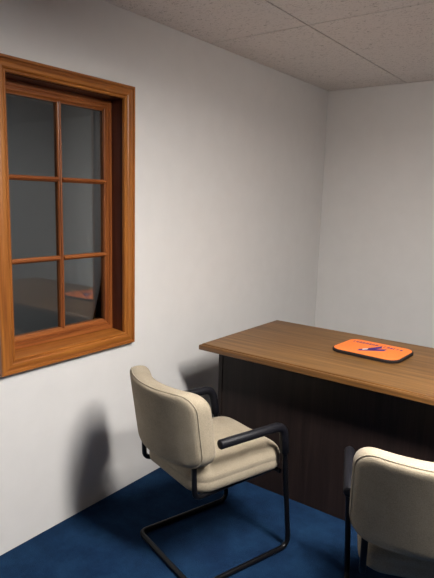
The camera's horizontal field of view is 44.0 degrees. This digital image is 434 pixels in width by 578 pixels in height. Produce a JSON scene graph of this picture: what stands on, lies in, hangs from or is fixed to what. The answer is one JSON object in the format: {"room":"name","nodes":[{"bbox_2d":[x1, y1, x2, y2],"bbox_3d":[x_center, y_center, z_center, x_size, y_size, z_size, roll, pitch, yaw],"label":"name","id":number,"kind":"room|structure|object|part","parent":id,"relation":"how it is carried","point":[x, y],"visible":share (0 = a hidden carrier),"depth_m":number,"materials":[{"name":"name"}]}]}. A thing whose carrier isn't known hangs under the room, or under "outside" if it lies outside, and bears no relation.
{"room":"office","nodes":[
{"label":"office","id":0,"kind":"room"},
{"bbox_2d":[6,94,100,334],"bbox_3d":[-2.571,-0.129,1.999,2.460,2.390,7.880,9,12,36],"label":"window glass","id":1,"kind":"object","parent":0,"point":[30,124],"depth_m":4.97,"materials":[{"name":"clear glass"}]},
{"bbox_2d":[0,0,327,555],"bbox_3d":[-1.533,0.077,1.242,0.140,2.290,7.600,9,12,36],"label":"wall","id":2,"kind":"structure","parent":0,"point":[230,146],"depth_m":2.77,"materials":[{"name":"white paint"}]},
{"bbox_2d":[0,53,134,376],"bbox_3d":[-0.664,-0.299,2.315,0.157,1.201,0.712,9,12,36],"label":"window","id":3,"kind":"structure","parent":2,"relation":"in","point":[111,322],"depth_m":2.38,"materials":[{"name":"brown wood"}]},
{"bbox_3d":[-0.806,-0.253,2.020,0.027,1.201,0.064,9,12,36],"label":"casing","id":4,"kind":"part","parent":3,"relation":"part of","materials":[{"name":"brown wood"}]},
{"bbox_3d":[-0.764,-0.620,2.192,0.004,0.308,0.253,9,12,36],"label":"pane","id":5,"kind":"part","parent":3,"relation":"part of","materials":[{"name":"clear glass"}]},
{"bbox_3d":[-0.773,-0.290,2.247,0.004,0.319,0.253,9,12,36],"label":"pane","id":6,"kind":"part","parent":3,"relation":"part of","materials":[{"name":"clear glass"}]},
{"bbox_3d":[-0.682,-0.810,2.256,0.038,0.050,0.597,9,12,36],"label":"rail","id":7,"kind":"part","parent":3,"relation":"part of","materials":[{"name":"brown wood"}]},
{"bbox_3d":[-0.710,0.197,2.425,0.038,0.050,0.597,9,12,36],"label":"rail","id":8,"kind":"part","parent":3,"relation":"part of","materials":[{"name":"brown wood"}]},
{"bbox_3d":[-0.596,-0.854,2.182,0.027,0.059,0.712,9,12,36],"label":"casing","id":9,"kind":"part","parent":3,"relation":"part of","materials":[{"name":"brown wood"}]},
{"bbox_3d":[-0.690,0.232,2.412,0.130,0.016,0.608,9,12,36],"label":"sill","id":10,"kind":"part","parent":3,"relation":"part of","materials":[{"name":"brown wood"}]},
{"bbox_3d":[-0.627,0.272,2.371,0.027,0.059,0.712,9,12,36],"label":"casing","id":11,"kind":"part","parent":3,"relation":"part of","materials":[{"name":"brown wood"}]},
{"bbox_3d":[-0.623,0.006,2.512,0.004,0.302,0.237,9,12,36],"label":"pane","id":12,"kind":"part","parent":3,"relation":"part of","materials":[{"name":"clear glass"}]},
{"bbox_3d":[-0.604,-0.651,2.402,0.004,0.308,0.237,9,12,36],"label":"pane","id":13,"kind":"part","parent":3,"relation":"part of","materials":[{"name":"clear glass"}]},
{"bbox_3d":[-0.416,-0.329,2.535,0.027,1.201,0.059,9,12,36],"label":"casing","id":14,"kind":"part","parent":3,"relation":"part of","materials":[{"name":"brown wood"}]},
{"bbox_2d":[0,467,404,577],"bbox_3d":[-0.654,1.393,0.769,7.340,0.100,7.880,9,12,36],"label":"floor","id":15,"kind":"structure","parent":0,"point":[103,539],"depth_m":2.34,"materials":[{"name":"blue carpet"}]},
{"bbox_2d":[130,365,289,577],"bbox_3d":[-0.051,0.713,2.245,0.602,0.785,0.525,-5,12,-36],"label":"chair","id":16,"kind":"object","parent":15,"relation":"on","point":[207,455],"visible":1,"depth_m":2.05,"materials":[{"name":"beige fabric"}]},
{"bbox_3d":[-0.212,0.487,2.083,0.187,0.294,0.484,-5,12,-36],"label":"backrest","id":17,"kind":"part","parent":16,"relation":"part of","materials":[{"name":"beige fabric"}]},
{"bbox_3d":[-0.136,0.534,2.453,0.356,0.146,0.043,-5,12,-36],"label":"armrest","id":18,"kind":"part","parent":16,"relation":"part of","materials":[{"name":"black plastic"}]},
{"bbox_3d":[-0.012,0.669,2.266,0.460,0.120,0.414,-5,12,-36],"label":"seat","id":19,"kind":"part","parent":16,"relation":"part of","materials":[{"name":"beige fabric"}]},
{"bbox_3d":[0.148,0.606,2.070,0.356,0.146,0.043,-5,12,-36],"label":"armrest","id":20,"kind":"part","parent":16,"relation":"part of","materials":[{"name":"black plastic"}]},
{"bbox_2d":[199,320,433,520],"bbox_3d":[0.852,0.707,2.567,1.812,0.742,0.767,9,12,36],"label":"office desk","id":21,"kind":"object","parent":15,"relation":"on","point":[328,401],"visible":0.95,"depth_m":2.55,"materials":[{"name":"brown wood"}]},
{"bbox_3d":[0.172,0.616,3.103,0.024,0.708,0.534,9,12,36],"label":"panel","id":22,"kind":"part","parent":21,"relation":"part of","materials":[{"name":"black wood"}]},
{"bbox_2d":[333,339,413,363],"bbox_3d":[0.769,0.303,2.657,0.344,0.019,0.268,9,12,39],"label":"mouse pad","id":23,"kind":"object","parent":21,"relation":"on","point":[379,352],"visible":1,"depth_m":2.62,"materials":[{"name":"orange rubber"}]},
{"bbox_2d":[343,446,433,577],"bbox_3d":[0.665,0.818,1.738,0.525,0.785,0.602,4,10,13],"label":"chair","id":24,"kind":"object","parent":15,"relation":"on","point":[389,504],"visible":1,"depth_m":1.50,"materials":[{"name":"beige fabric"}]},
{"bbox_3d":[0.675,0.902,1.803,0.509,0.597,0.498,4,10,13],"label":"frame","id":25,"kind":"part","parent":24,"relation":"part of","materials":[{"name":"black metal"}]},
{"bbox_3d":[0.451,0.654,1.835,0.043,0.146,0.356,4,10,13],"label":"armrest","id":26,"kind":"part","parent":24,"relation":"part of","materials":[{"name":"black plastic"}]},
{"bbox_3d":[0.678,0.770,1.777,0.414,0.120,0.460,4,10,13],"label":"seat","id":27,"kind":"part","parent":24,"relation":"part of","materials":[{"name":"beige fabric"}]},
{"bbox_2d":[104,0,433,90],"bbox_3d":[0.395,-0.812,-0.349,4.880,0.104,7.880,9,12,36],"label":"ceiling","id":28,"kind":"structure","parent":0,"point":[329,45],"depth_m":2.64,"materials":[{"name":"tile"}]},
{"bbox_2d":[315,80,433,347],"bbox_3d":[2.684,-0.084,2.912,4.880,2.290,0.140,9,12,36],"label":"wall","id":29,"kind":"structure","parent":0,"point":[375,278],"depth_m":3.90,"materials":[{"name":"white paint"}]}
]}

